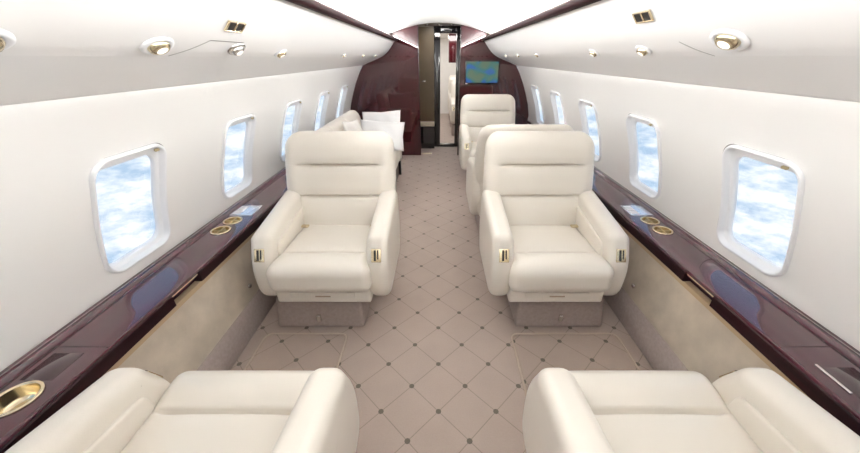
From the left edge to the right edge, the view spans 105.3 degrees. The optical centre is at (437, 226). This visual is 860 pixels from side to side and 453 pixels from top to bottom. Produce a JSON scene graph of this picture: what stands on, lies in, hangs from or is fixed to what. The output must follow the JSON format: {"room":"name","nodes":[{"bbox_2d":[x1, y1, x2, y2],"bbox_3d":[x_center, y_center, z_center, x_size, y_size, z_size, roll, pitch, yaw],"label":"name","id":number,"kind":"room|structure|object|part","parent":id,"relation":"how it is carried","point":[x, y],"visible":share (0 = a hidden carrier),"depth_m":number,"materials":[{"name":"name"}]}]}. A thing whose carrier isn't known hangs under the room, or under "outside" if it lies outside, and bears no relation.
{"room":"aircraft cabin","nodes":[
{"label":"aircraft cabin","id":0,"kind":"room"},
{"bbox_2d":[0,66,360,383],"bbox_3d":[-1.201,-0.214,1.831,0.269,1.170,6.950,0,27,0],"label":"wall","id":1,"kind":"structure","parent":0,"point":[52,270],"depth_m":1.24,"materials":[{"name":"white plastic"}]},
{"bbox_2d":[89,143,170,272],"bbox_3d":[-1.270,-0.080,1.384,0.188,0.489,0.363,0,27,0],"label":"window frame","id":2,"kind":"structure","parent":1,"relation":"in","point":[157,154],"depth_m":1.44,"materials":[{"name":"white plastic"}]},
{"bbox_2d":[0,167,286,452],"bbox_3d":[-1.204,-0.004,1.938,0.247,0.104,6.948,0,27,0],"label":"ledge","id":3,"kind":"object","parent":1,"relation":"attached to","point":[42,381],"visible":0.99,"depth_m":1.19,"materials":[{"name":"red wood"}]},
{"bbox_3d":[-1.092,0.252,1.414,0.012,0.008,0.166,0,27,0],"label":"gold pull","id":4,"kind":"part","parent":3,"relation":"part of","materials":[{"name":"beige"}]},
{"bbox_3d":[-1.195,-0.101,2.047,0.135,0.006,0.150,0,27,0],"label":"switch panel","id":5,"kind":"part","parent":3,"relation":"part of","materials":[{"name":"silver metal"}]},
{"bbox_2d":[0,56,379,105],"bbox_3d":[-0.931,-0.746,1.556,0.273,0.108,6.950,0,27,0],"label":"panel","id":6,"kind":"object","parent":1,"relation":"attached to","point":[23,79],"visible":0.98,"depth_m":0.96,"materials":[{"name":"white plastic"}]},
{"bbox_2d":[196,289,276,370],"bbox_3d":[-1.113,0.376,2.136,0.134,0.170,6.950,0,27,0],"label":"baseboard","id":7,"kind":"structure","parent":1,"relation":"attached to","point":[224,355],"depth_m":1.74,"materials":[{"name":"carpet"}]},
{"bbox_2d":[221,114,255,198],"bbox_3d":[-1.270,-0.449,2.098,0.188,0.489,0.363,0,27,0],"label":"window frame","id":8,"kind":"structure","parent":1,"relation":"in","point":[250,119],"depth_m":2.17,"materials":[{"name":"white plastic"}]},
{"bbox_2d":[279,99,301,161],"bbox_3d":[-1.270,-0.828,2.830,0.188,0.489,0.363,0,27,0],"label":"window","id":9,"kind":"structure","parent":1,"relation":"in","point":[298,103],"depth_m":2.86,"materials":[{"name":"white plastic"}]},
{"bbox_2d":[313,90,329,130],"bbox_3d":[-1.270,-1.206,3.563,0.188,0.489,0.363,0,27,0],"label":"window","id":10,"kind":"structure","parent":1,"relation":"in","point":[326,94],"depth_m":3.63,"materials":[{"name":"white plastic"}]},
{"bbox_2d":[335,85,347,118],"bbox_3d":[-1.270,-1.585,4.296,0.188,0.489,0.363,0,27,0],"label":"window","id":11,"kind":"structure","parent":1,"relation":"in","point":[345,87],"depth_m":4.37,"materials":[{"name":"white plastic"}]},
{"bbox_2d":[0,0,393,56],"bbox_3d":[-0.688,-0.887,1.483,0.215,0.210,6.950,0,27,0],"label":"panel","id":12,"kind":"object","parent":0,"point":[39,27],"visible":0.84,"depth_m":0.87,"materials":[{"name":"white plastic"}]},
{"bbox_2d":[0,29,15,51],"bbox_3d":[-0.754,-0.302,0.536,0.058,0.042,0.110,-1,27,-3],"label":"light","id":13,"kind":"object","parent":12,"relation":"attached to","point":[8,40],"visible":1,"depth_m":0.56,"materials":[{"name":"white plastic"}]},
{"bbox_2d":[139,37,173,54],"bbox_3d":[-0.749,-0.482,0.876,0.056,0.044,0.110,-1,27,-3],"label":"light","id":14,"kind":"object","parent":12,"relation":"attached to","point":[157,45],"visible":1,"depth_m":0.86,"materials":[{"name":"white plastic"}]},
{"bbox_2d":[169,40,242,55],"bbox_3d":[-0.738,-0.590,1.088,0.044,0.046,0.323,6,28,11],"label":"joint","id":15,"kind":"object","parent":12,"relation":"attached to","point":[210,40],"visible":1,"depth_m":1.06,"materials":[{"name":"grey"}]},
{"bbox_2d":[224,20,245,32],"bbox_3d":[-0.677,-0.667,1.096,0.028,0.031,0.104,0,27,0],"label":"air vent","id":16,"kind":"object","parent":12,"relation":"attached to","point":[231,26],"visible":1,"depth_m":1.09,"materials":[{"name":"gold metal"}]},
{"bbox_2d":[227,22,235,29],"bbox_3d":[-0.679,-0.657,1.074,0.004,0.028,0.040,38,21,-18],"label":"grille","id":17,"kind":"object","parent":16,"relation":"attached to","point":[230,25],"depth_m":1.07,"materials":[{"name":"black plastic"}]},
{"bbox_2d":[235,24,242,30],"bbox_3d":[-0.679,-0.679,1.117,0.004,0.028,0.040,38,21,-18],"label":"grille","id":18,"kind":"object","parent":16,"relation":"attached to","point":[238,27],"depth_m":1.12,"materials":[{"name":"black plastic"}]},
{"bbox_2d":[227,43,245,55],"bbox_3d":[-0.751,-0.660,1.224,0.052,0.041,0.100,1,27,3],"label":"light","id":19,"kind":"object","parent":12,"relation":"attached to","point":[238,49],"visible":1,"depth_m":1.21,"materials":[{"name":"silver metal"}]},
{"bbox_2d":[274,49,286,57],"bbox_3d":[-0.764,-0.839,1.593,0.054,0.038,0.100,-1,27,-3],"label":"light","id":20,"kind":"object","parent":12,"relation":"attached to","point":[281,53],"visible":1,"depth_m":1.57,"materials":[{"name":"white plastic"}]},
{"bbox_2d":[350,25,528,154],"bbox_3d":[0.020,-1.949,4.874,2.710,1.787,0.050,0,27,0],"label":"wall","id":21,"kind":"structure","parent":0,"point":[390,82],"depth_m":4.78,"materials":[{"name":"brown wood"}]},
{"bbox_2d":[285,0,397,40],"bbox_3d":[-0.572,-0.980,1.434,0.040,0.044,6.948,0,27,0],"label":"trim","id":22,"kind":"structure","parent":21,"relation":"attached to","point":[313,5],"depth_m":1.80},
{"bbox_2d":[417,25,420,153],"bbox_3d":[-0.274,-1.949,4.877,0.012,1.785,0.066,0,27,0],"label":"trim","id":23,"kind":"structure","parent":21,"relation":"attached to","point":[417,25],"depth_m":4.79,"materials":[{"name":"black"}]},
{"bbox_2d":[457,25,461,154],"bbox_3d":[0.314,-1.949,4.877,0.012,1.785,0.066,0,27,0],"label":"trim","id":24,"kind":"structure","parent":21,"relation":"attached to","point":[461,25],"depth_m":4.80,"materials":[{"name":"black"}]},
{"bbox_2d":[464,61,499,83],"bbox_3d":[0.630,-2.204,4.694,0.490,0.305,0.032,0,27,0],"label":"wall monitor","id":25,"kind":"object","parent":21,"relation":"attached to","point":[476,72],"visible":1,"depth_m":4.68,"materials":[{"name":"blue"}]},
{"bbox_2d":[481,0,600,40],"bbox_3d":[0.612,-0.980,1.434,0.040,0.044,6.948,0,27,0],"label":"trim","id":26,"kind":"structure","parent":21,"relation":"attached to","point":[569,5],"depth_m":1.81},
{"bbox_2d":[418,23,460,37],"bbox_3d":[0.020,-3.797,6.396,2.840,0.045,4.350,0,27,0],"label":"ceiling","id":27,"kind":"structure","parent":0,"point":[429,24],"depth_m":4.86,"materials":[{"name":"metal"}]},
{"bbox_2d":[448,33,456,62],"bbox_3d":[0.335,-3.541,6.493,0.250,0.529,0.412,0,27,0],"label":"locker","id":28,"kind":"object","parent":27,"relation":"attached to","point":[451,37],"visible":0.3,"depth_m":6.33,"materials":[{"name":"red wood"}]},
{"bbox_2d":[231,114,652,452],"bbox_3d":[0.025,-0.531,4.143,3.050,0.060,11.350,0,27,0],"label":"floor","id":29,"kind":"structure","parent":0,"point":[432,366],"depth_m":1.84,"materials":[{"name":"carpet"}]},
{"bbox_2d":[4,368,358,452],"bbox_3d":[-0.617,0.630,0.749,0.702,0.991,0.798,0,27,0],"label":"chair","id":30,"kind":"object","parent":29,"relation":"on","point":[126,410],"visible":1,"depth_m":0.90,"materials":[{"name":"beige leather"}]},
{"bbox_3d":[-0.912,0.654,0.809,0.112,0.446,0.621,0,27,0],"label":"armrest","id":31,"kind":"part","parent":30,"relation":"part of","materials":[{"name":"beige leather"}]},
{"bbox_2d":[121,370,313,452],"bbox_3d":[-0.617,0.659,0.914,0.525,0.200,0.530,0,27,0],"label":"seat cushion","id":32,"kind":"object","parent":30,"relation":"on","point":[220,411],"depth_m":0.97,"materials":[{"name":"beige leather"}]},
{"bbox_3d":[-0.322,0.654,0.809,0.112,0.446,0.621,0,27,0],"label":"armrest","id":33,"kind":"part","parent":30,"relation":"part of","materials":[{"name":"beige leather"}]},
{"bbox_2d":[244,333,346,370],"bbox_3d":[-0.740,0.759,1.571,0.470,0.009,0.665,0,27,0],"label":"mat","id":34,"kind":"object","parent":29,"relation":"on","point":[277,351],"visible":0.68,"depth_m":1.74,"materials":[{"name":"beige"}]},
{"bbox_2d":[251,131,399,325],"bbox_3d":[-0.605,0.011,1.946,0.702,0.991,0.798,0,27,0],"label":"chair","id":35,"kind":"object","parent":29,"relation":"on","point":[330,243],"visible":1,"depth_m":1.89,"materials":[{"name":"beige leather"}]},
{"bbox_3d":[-0.899,0.147,1.650,0.050,0.068,0.008,0,2,0],"label":"control plate","id":36,"kind":"part","parent":35,"relation":"part of","materials":[{"name":"gold metal"}]},
{"bbox_3d":[-0.900,0.074,1.931,0.112,0.446,0.621,0,27,0],"label":"armrest","id":37,"kind":"part","parent":35,"relation":"part of","materials":[{"name":"beige leather"}]},
{"bbox_2d":[266,225,371,292],"bbox_3d":[-0.605,0.163,1.874,0.525,0.200,0.530,0,27,0],"label":"seat cushion","id":38,"kind":"object","parent":35,"relation":"on","point":[313,258],"depth_m":1.66,"materials":[{"name":"beige leather"}]},
{"bbox_3d":[-0.605,0.361,1.728,0.335,0.034,0.010,0,27,0],"label":"drawer","id":39,"kind":"part","parent":35,"relation":"part of","materials":[{"name":"beige leather"}]},
{"bbox_3d":[-0.605,-0.265,2.076,0.681,0.620,0.314,0,27,0],"label":"backrest","id":40,"kind":"part","parent":35,"relation":"part of","materials":[{"name":"beige leather"}]},
{"bbox_3d":[-0.311,0.147,1.650,0.050,0.068,0.008,0,2,0],"label":"control plate","id":41,"kind":"part","parent":35,"relation":"part of","materials":[{"name":"gold metal"}]},
{"bbox_3d":[-0.310,0.074,1.931,0.112,0.446,0.621,0,27,0],"label":"armrest","id":42,"kind":"part","parent":35,"relation":"part of","materials":[{"name":"beige leather"}]},
{"bbox_2d":[316,110,401,181],"bbox_3d":[-0.789,-0.674,3.450,0.630,0.830,1.860,0,27,0],"label":"sofa","id":43,"kind":"object","parent":29,"relation":"on","point":[336,124],"visible":0.15,"depth_m":3.63,"materials":[{"name":"beige leather"}]},
{"bbox_2d":[316,127,330,130],"bbox_3d":[-0.995,-0.604,2.868,0.219,0.420,0.544,0,27,0],"label":"cushion","id":44,"kind":"object","parent":43,"relation":"on","point":[323,128],"depth_m":2.94,"materials":[{"name":"beige leather"}]},
{"bbox_2d":[323,118,346,130],"bbox_3d":[-0.995,-0.857,3.356,0.219,0.420,0.544,0,27,0],"label":"cushion","id":45,"kind":"object","parent":43,"relation":"on","point":[335,125],"depth_m":3.21,"materials":[{"name":"beige leather"}]},
{"bbox_2d":[338,110,360,125],"bbox_3d":[-0.995,-1.109,3.845,0.219,0.420,0.544,0,27,0],"label":"cushion","id":46,"kind":"object","parent":43,"relation":"on","point":[351,115],"depth_m":3.74,"materials":[{"name":"beige leather"}]},
{"bbox_2d":[342,119,362,130],"bbox_3d":[-0.835,-0.895,3.387,0.170,0.420,0.429,5,28,10],"label":"throw pillow","id":47,"kind":"object","parent":43,"relation":"on","point":[354,125],"visible":0.25,"depth_m":3.27,"materials":[{"name":"white fabric"}]},
{"bbox_2d":[362,110,399,121],"bbox_3d":[-0.665,-1.157,3.894,0.485,0.413,0.186,2,27,5],"label":"throw pillow","id":48,"kind":"object","parent":43,"relation":"on","point":[389,116],"visible":0.25,"depth_m":3.85,"materials":[{"name":"white fabric"}]},
{"bbox_2d":[361,120,404,150],"bbox_3d":[-0.635,-1.038,3.741,0.521,0.329,0.195,-2,27,-4],"label":"throw pillow","id":49,"kind":"object","parent":43,"relation":"on","point":[395,130],"visible":0.49,"depth_m":3.71,"materials":[{"name":"white fabric"}]},
{"bbox_2d":[395,150,400,167],"bbox_3d":[-0.770,-0.838,3.985,0.580,0.244,0.544,0,27,0],"label":"seat cushion","id":50,"kind":"object","parent":43,"relation":"on","point":[397,153],"depth_m":3.90,"materials":[{"name":"beige leather"}]},
{"bbox_3d":[-0.507,-0.792,4.364,0.035,0.200,0.040,0,27,0],"label":"leg","id":51,"kind":"part","parent":43,"relation":"part of","materials":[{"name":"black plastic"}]},
{"bbox_2d":[421,122,434,148],"bbox_3d":[-0.198,-1.558,5.608,0.275,0.420,0.155,0,27,0],"label":"base cabinet","id":52,"kind":"object","parent":29,"relation":"on","point":[427,128],"visible":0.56,"depth_m":5.55,"materials":[{"name":"black wood"}]},
{"bbox_2d":[448,75,455,119],"bbox_3d":[0.600,-3.219,8.196,0.702,0.991,0.798,0,27,0],"label":"chair","id":53,"kind":"object","parent":29,"relation":"on","point":[451,76],"visible":0.06,"depth_m":8.23,"materials":[{"name":"beige leather"}]},
{"bbox_3d":[0.600,-3.494,8.326,0.681,0.620,0.314,0,27,0],"label":"backrest","id":54,"kind":"part","parent":53,"relation":"part of","materials":[{"name":"beige leather"}]},
{"bbox_2d":[449,77,455,126],"bbox_3d":[0.600,-2.805,7.396,0.702,0.991,0.798,0,27,0],"label":"chair","id":55,"kind":"object","parent":29,"relation":"on","point":[452,78],"visible":0.06,"depth_m":7.42,"materials":[{"name":"beige leather"}]},
{"bbox_3d":[0.600,-3.081,7.526,0.681,0.620,0.314,0,27,0],"label":"backrest","id":56,"kind":"part","parent":55,"relation":"part of","materials":[{"name":"beige leather"}]},
{"bbox_2d":[450,80,455,135],"bbox_3d":[0.600,-2.392,6.597,0.702,0.991,0.798,0,27,0],"label":"chair","id":57,"kind":"object","parent":29,"relation":"on","point":[452,99],"visible":0.13,"depth_m":6.54,"materials":[{"name":"beige leather"}]},
{"bbox_3d":[0.305,-2.329,6.582,0.112,0.446,0.621,0,27,0],"label":"armrest","id":58,"kind":"part","parent":57,"relation":"part of","materials":[{"name":"beige leather"}]},
{"bbox_3d":[0.600,-2.668,6.727,0.681,0.620,0.314,0,27,0],"label":"backrest","id":59,"kind":"part","parent":57,"relation":"part of","materials":[{"name":"beige leather"}]},
{"bbox_2d":[459,94,514,170],"bbox_3d":[0.615,-1.029,3.958,0.702,0.991,0.798,0,27,0],"label":"chair","id":60,"kind":"object","parent":29,"relation":"on","point":[477,111],"visible":0.49,"depth_m":3.99,"materials":[{"name":"beige leather"}]},
{"bbox_3d":[0.320,-0.966,3.943,0.112,0.446,0.621,0,27,0],"label":"armrest","id":61,"kind":"part","parent":60,"relation":"part of","materials":[{"name":"beige leather"}]},
{"bbox_2d":[469,142,476,157],"bbox_3d":[0.615,-0.877,3.886,0.525,0.200,0.530,0,27,0],"label":"seat cushion","id":62,"kind":"object","parent":60,"relation":"on","point":[472,148],"depth_m":3.67,"materials":[{"name":"beige leather"}]},
{"bbox_3d":[0.615,-1.304,4.088,0.681,0.620,0.314,0,27,0],"label":"backrest","id":63,"kind":"part","parent":60,"relation":"part of","materials":[{"name":"beige leather"}]},
{"bbox_2d":[466,124,573,231],"bbox_3d":[0.615,-0.410,2.761,0.702,0.991,0.798,0,27,0],"label":"chair","id":64,"kind":"object","parent":29,"relation":"on","point":[474,173],"visible":0.2,"depth_m":2.38,"materials":[{"name":"beige leather"}]},
{"bbox_3d":[0.320,-0.386,2.821,0.112,0.446,0.621,0,27,0],"label":"armrest","id":65,"kind":"part","parent":64,"relation":"part of","materials":[{"name":"beige leather"}]},
{"bbox_3d":[0.615,-0.464,2.461,0.681,0.620,0.314,0,27,0],"label":"backrest","id":66,"kind":"part","parent":64,"relation":"part of","materials":[{"name":"beige leather"}]},
{"bbox_2d":[479,131,628,325],"bbox_3d":[0.627,0.011,1.946,0.702,0.991,0.798,0,27,0],"label":"chair","id":67,"kind":"object","parent":29,"relation":"on","point":[548,243],"visible":1,"depth_m":1.89,"materials":[{"name":"beige leather"}]},
{"bbox_3d":[0.332,0.074,1.931,0.112,0.446,0.621,0,27,0],"label":"armrest","id":68,"kind":"part","parent":67,"relation":"part of","materials":[{"name":"beige leather"}]},
{"bbox_3d":[0.333,0.147,1.650,0.050,0.068,0.008,0,2,0],"label":"control plate","id":69,"kind":"part","parent":67,"relation":"part of","materials":[{"name":"gold metal"}]},
{"bbox_3d":[0.627,-0.265,2.076,0.681,0.620,0.314,0,27,0],"label":"backrest","id":70,"kind":"part","parent":67,"relation":"part of","materials":[{"name":"beige leather"}]},
{"bbox_3d":[0.627,0.361,1.728,0.335,0.034,0.010,0,27,0],"label":"drawer","id":71,"kind":"part","parent":67,"relation":"part of","materials":[{"name":"beige leather"}]},
{"bbox_2d":[508,225,613,292],"bbox_3d":[0.627,0.163,1.874,0.525,0.200,0.530,0,27,0],"label":"seat cushion","id":72,"kind":"object","parent":67,"relation":"on","point":[544,258],"depth_m":1.66,"materials":[{"name":"beige leather"}]},
{"bbox_3d":[0.922,0.074,1.931,0.112,0.446,0.621,0,27,0],"label":"armrest","id":73,"kind":"part","parent":67,"relation":"part of","materials":[{"name":"beige leather"}]},
{"bbox_3d":[0.921,0.147,1.650,0.050,0.068,0.008,0,2,0],"label":"control plate","id":74,"kind":"part","parent":67,"relation":"part of","materials":[{"name":"gold metal"}]},
{"bbox_2d":[511,333,639,393],"bbox_3d":[0.711,0.759,1.571,0.608,0.009,0.665,0,27,0],"label":"floor panel","id":75,"kind":"object","parent":29,"relation":"on","point":[536,352],"visible":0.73,"depth_m":1.74,"materials":[{"name":"beige"}]},
{"bbox_2d":[523,368,859,452],"bbox_3d":[0.637,0.630,0.749,0.702,0.991,0.798,0,27,0],"label":"chair","id":76,"kind":"object","parent":29,"relation":"on","point":[746,410],"visible":1,"depth_m":0.90,"materials":[{"name":"beige leather"}]},
{"bbox_3d":[0.342,0.654,0.809,0.112,0.446,0.621,0,27,0],"label":"armrest","id":77,"kind":"part","parent":76,"relation":"part of","materials":[{"name":"beige leather"}]},
{"bbox_2d":[569,370,762,452],"bbox_3d":[0.637,0.659,0.914,0.525,0.200,0.530,0,27,0],"label":"seat cushion","id":78,"kind":"object","parent":76,"relation":"on","point":[636,411],"depth_m":0.97,"materials":[{"name":"beige leather"}]},
{"bbox_3d":[0.932,0.654,0.809,0.112,0.446,0.621,0,27,0],"label":"armrest","id":79,"kind":"part","parent":76,"relation":"part of","materials":[{"name":"beige leather"}]},
{"bbox_2d":[316,0,567,33],"bbox_3d":[0.020,-1.077,1.385,1.430,0.185,6.950,0,27,0],"label":"ceiling","id":80,"kind":"structure","parent":0,"point":[388,16],"depth_m":2.88,"materials":[{"name":"white plastic"}]},
{"bbox_2d":[440,38,455,113],"bbox_3d":[0.020,-4.043,8.694,2.840,2.000,0.040,0,27,0],"label":"wall","id":81,"kind":"structure","parent":0,"point":[447,69],"depth_m":8.66,"materials":[{"name":"white"}]},
{"bbox_2d":[485,0,859,56],"bbox_3d":[0.728,-0.887,1.483,0.215,0.210,6.950,0,27,0],"label":"panel","id":82,"kind":"object","parent":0,"point":[609,28],"visible":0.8,"depth_m":0.95,"materials":[{"name":"white plastic"}]},
{"bbox_2d":[589,49,599,56],"bbox_3d":[0.799,-0.888,1.680,0.048,0.037,0.090,-1,27,-3],"label":"light","id":83,"kind":"object","parent":82,"relation":"attached to","point":[593,53],"visible":1,"depth_m":1.66,"materials":[{"name":"white plastic"}]},
{"bbox_2d":[632,9,653,23],"bbox_3d":[0.692,-0.708,1.109,0.027,0.032,0.104,0,27,0],"label":"air vent","id":84,"kind":"object","parent":82,"relation":"attached to","point":[643,16],"visible":1,"depth_m":1.10,"materials":[{"name":"gold metal"}]},
{"bbox_2d":[635,14,641,21],"bbox_3d":[0.694,-0.720,1.129,0.004,0.028,0.040,-35,22,17],"label":"grille","id":85,"kind":"object","parent":84,"relation":"attached to","point":[638,17],"depth_m":1.13,"materials":[{"name":"black plastic"}]},
{"bbox_2d":[642,12,650,20],"bbox_3d":[0.694,-0.698,1.087,0.004,0.028,0.040,-35,22,17],"label":"grille","id":86,"kind":"object","parent":84,"relation":"attached to","point":[646,16],"depth_m":1.09,"materials":[{"name":"black plastic"}]},
{"bbox_2d":[635,45,651,55],"bbox_3d":[0.794,-0.680,1.270,0.048,0.037,0.090,-1,27,-3],"label":"light","id":87,"kind":"object","parent":82,"relation":"attached to","point":[640,50],"visible":1,"depth_m":1.25,"materials":[{"name":"white plastic"}]},
{"bbox_2d":[709,29,749,50],"bbox_3d":[0.771,-0.495,0.870,0.062,0.050,0.125,1,27,2],"label":"light","id":88,"kind":"object","parent":82,"relation":"attached to","point":[724,39],"visible":1,"depth_m":0.85,"materials":[{"name":"white plastic"}]},
{"bbox_2d":[517,66,859,383],"bbox_3d":[1.241,-0.214,1.831,0.269,1.170,6.950,0,27,0],"label":"wall","id":89,"kind":"structure","parent":0,"point":[695,123],"depth_m":1.38,"materials":[{"name":"white plastic"}]},
{"bbox_2d":[531,85,544,123],"bbox_3d":[1.310,-1.586,4.298,0.188,0.489,0.367,0,27,0],"label":"window","id":90,"kind":"structure","parent":89,"relation":"in","point":[533,87],"depth_m":4.39,"materials":[{"name":"white plastic"}]},
{"bbox_2d":[550,90,565,123],"bbox_3d":[1.310,-1.207,3.565,0.188,0.489,0.367,0,27,0],"label":"window","id":91,"kind":"structure","parent":89,"relation":"in","point":[553,94],"depth_m":3.63,"materials":[{"name":"white plastic"}]},
{"bbox_2d":[578,99,600,161],"bbox_3d":[1.310,-0.829,2.832,0.188,0.489,0.367,0,27,0],"label":"window","id":92,"kind":"structure","parent":89,"relation":"in","point":[582,103],"depth_m":2.86,"materials":[{"name":"white plastic"}]},
{"bbox_2d":[626,114,661,198],"bbox_3d":[1.310,-0.450,2.099,0.188,0.489,0.367,0,27,0],"label":"window","id":93,"kind":"structure","parent":89,"relation":"in","point":[631,119],"depth_m":2.17,"materials":[{"name":"white plastic"}]},
{"bbox_2d":[603,287,688,370],"bbox_3d":[1.153,0.376,2.136,0.134,0.170,6.950,0,27,0],"label":"baseboard","id":94,"kind":"structure","parent":89,"relation":"attached to","point":[654,348],"depth_m":1.74,"materials":[{"name":"carpet"}]},
{"bbox_2d":[499,56,859,101],"bbox_3d":[0.972,-0.746,1.556,0.273,0.108,6.950,0,27,0],"label":"panel","id":95,"kind":"object","parent":89,"relation":"attached to","point":[825,77],"visible":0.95,"depth_m":1.03,"materials":[{"name":"white plastic"}]},
{"bbox_2d":[515,119,859,435],"bbox_3d":[1.244,-0.004,1.938,0.247,0.104,6.948,0,27,0],"label":"ledge","id":96,"kind":"object","parent":89,"relation":"attached to","point":[821,365],"visible":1,"depth_m":1.25,"materials":[{"name":"red wood"}]},
{"bbox_3d":[1.235,-0.101,2.047,0.135,0.006,0.150,0,27,0],"label":"switch panel","id":97,"kind":"part","parent":96,"relation":"part of","materials":[{"name":"silver metal"}]},
{"bbox_3d":[1.132,0.252,1.414,0.012,0.008,0.166,0,27,0],"label":"gold pull","id":98,"kind":"part","parent":96,"relation":"part of","materials":[{"name":"beige"}]},
{"bbox_2d":[716,144,804,276],"bbox_3d":[1.310,-0.071,1.366,0.188,0.489,0.367,0,27,0],"label":"window","id":99,"kind":"structure","parent":89,"relation":"in","point":[732,154],"depth_m":1.42,"materials":[{"name":"white plastic"}]},
{"bbox_3d":[0.920,-2.266,5.408,1.040,1.860,0.030,0,27,0],"label":"wall","id":100,"kind":"structure","parent":0,"visible":0},
{"bbox_2d":[434,26,459,146],"bbox_3d":[0.169,-2.232,5.375,0.462,1.830,0.080,0,27,0],"label":"door","id":101,"kind":"structure","parent":100,"relation":"in","point":[437,29],"depth_m":5.28,"materials":[{"name":"black metal"}]},
{"bbox_3d":[-0.013,-2.232,5.375,0.097,1.830,0.080,0,27,0],"label":"frame","id":102,"kind":"part","parent":101,"relation":"part of","materials":[{"name":"black metal"}]},
{"bbox_3d":[0.160,-1.441,5.784,0.250,0.050,0.080,0,27,0],"label":"sill","id":103,"kind":"part","parent":101,"relation":"part of","materials":[{"name":"black"}]},
{"bbox_3d":[0.343,-2.232,5.375,0.115,1.830,0.080,0,27,0],"label":"frame","id":104,"kind":"part","parent":101,"relation":"part of","materials":[{"name":"black"}]},
{"bbox_3d":[-0.880,-2.266,5.408,1.040,1.860,0.030,0,27,0],"label":"wall","id":105,"kind":"structure","parent":0,"visible":0},
{"bbox_2d":[418,26,433,120],"bbox_3d":[-0.211,-2.408,5.276,0.297,1.385,0.075,0,27,0],"label":"door","id":106,"kind":"structure","parent":105,"relation":"in","point":[426,33],"depth_m":5.23,"materials":[{"name":"brown wood"}]}
]}

